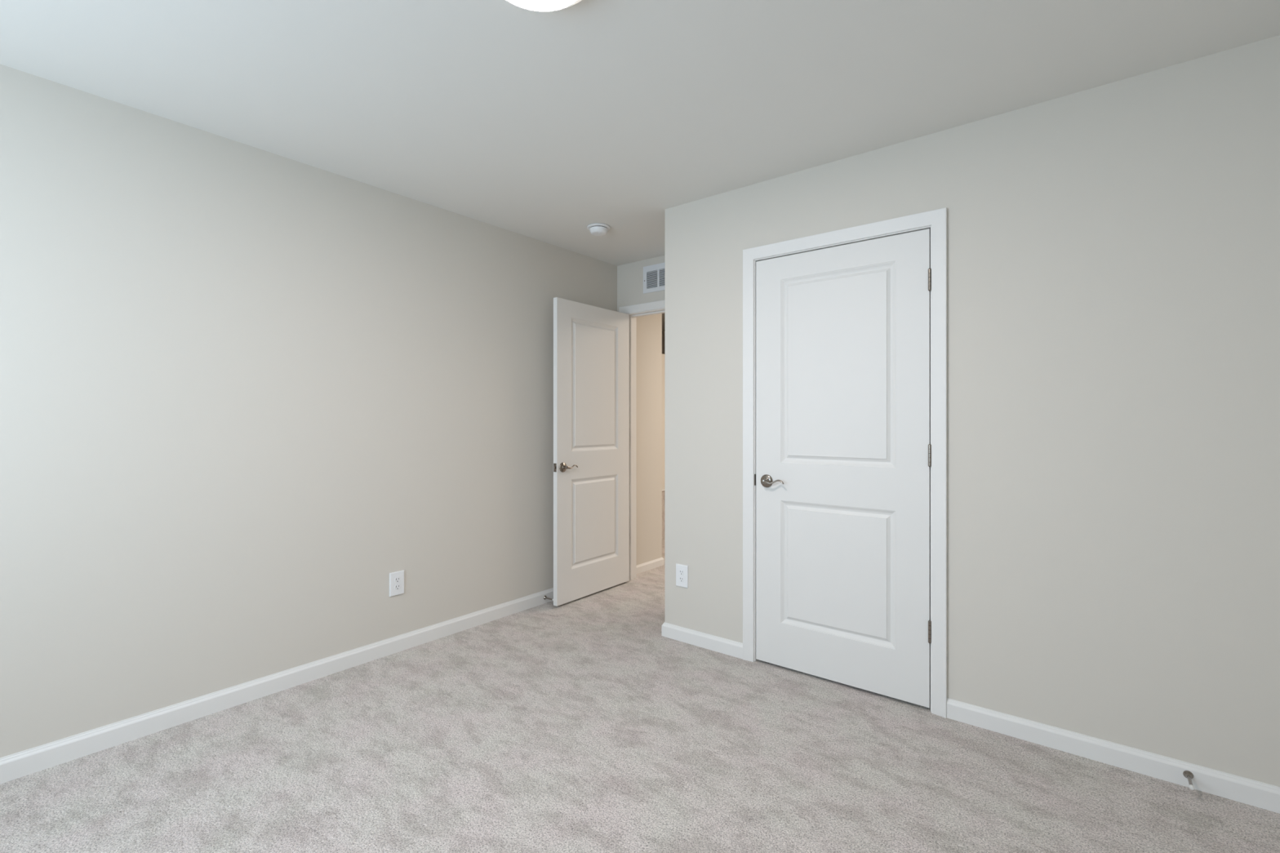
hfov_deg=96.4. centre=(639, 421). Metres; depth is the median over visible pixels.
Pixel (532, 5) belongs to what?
ceiling light
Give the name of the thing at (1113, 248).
wall
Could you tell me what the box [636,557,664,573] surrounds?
baseboard
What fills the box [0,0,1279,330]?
ceiling
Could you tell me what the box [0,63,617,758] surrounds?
wall
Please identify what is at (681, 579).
receptacle
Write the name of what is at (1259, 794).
baseboard
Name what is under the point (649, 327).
wall
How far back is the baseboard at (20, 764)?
2.45 m
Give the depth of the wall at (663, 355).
5.96 m
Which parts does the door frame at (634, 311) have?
casing, casing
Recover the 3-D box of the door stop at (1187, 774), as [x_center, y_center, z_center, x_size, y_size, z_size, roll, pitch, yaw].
[1.808,1.183,1.882,0.026,0.026,0.093,0,0,38]
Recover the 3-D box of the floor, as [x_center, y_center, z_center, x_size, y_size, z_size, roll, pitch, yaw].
[0.039,1.276,3.316,5.965,0.100,7.380,0,0,38]
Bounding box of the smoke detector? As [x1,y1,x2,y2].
[586,222,610,235]
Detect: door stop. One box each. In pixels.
[543,595,553,600]
[1182,770,1194,790]
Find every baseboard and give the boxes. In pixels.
[0,587,553,784]
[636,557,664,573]
[661,622,742,659]
[946,697,1279,813]
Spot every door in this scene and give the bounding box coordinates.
[553,297,629,606]
[755,228,931,707]
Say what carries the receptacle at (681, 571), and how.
attached to the power outlet at (682, 571)
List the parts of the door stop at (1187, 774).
plate, rod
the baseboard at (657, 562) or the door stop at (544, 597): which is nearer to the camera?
the door stop at (544, 597)
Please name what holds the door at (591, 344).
in the wall at (630, 275)
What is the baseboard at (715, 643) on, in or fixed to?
attached to the wall at (1113, 248)
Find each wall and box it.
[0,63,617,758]
[617,255,664,311]
[636,313,662,564]
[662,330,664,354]
[662,353,664,539]
[664,35,1279,786]
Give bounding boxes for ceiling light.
[506,0,581,11]
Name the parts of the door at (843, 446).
handle, lever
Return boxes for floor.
[0,538,1279,852]
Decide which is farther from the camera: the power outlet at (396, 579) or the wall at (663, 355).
the wall at (663, 355)
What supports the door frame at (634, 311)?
attached to the wall at (630, 275)
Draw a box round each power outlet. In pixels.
[389,569,404,596]
[675,563,688,588]
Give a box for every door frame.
[618,299,664,580]
[742,207,946,718]
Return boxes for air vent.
[643,262,664,293]
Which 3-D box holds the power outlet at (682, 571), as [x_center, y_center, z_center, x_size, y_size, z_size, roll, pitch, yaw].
[0.234,0.861,3.196,0.080,0.124,0.010,0,0,38]
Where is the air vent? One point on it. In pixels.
(653, 275)
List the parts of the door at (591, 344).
handle, lever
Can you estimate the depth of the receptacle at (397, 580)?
3.04 m
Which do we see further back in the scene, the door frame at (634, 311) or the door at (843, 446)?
the door frame at (634, 311)
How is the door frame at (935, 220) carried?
attached to the wall at (1113, 248)
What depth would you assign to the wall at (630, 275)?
4.36 m
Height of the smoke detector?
0.048 m
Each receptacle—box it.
[394,577,400,582]
[394,584,400,590]
[679,569,684,575]
[679,577,684,582]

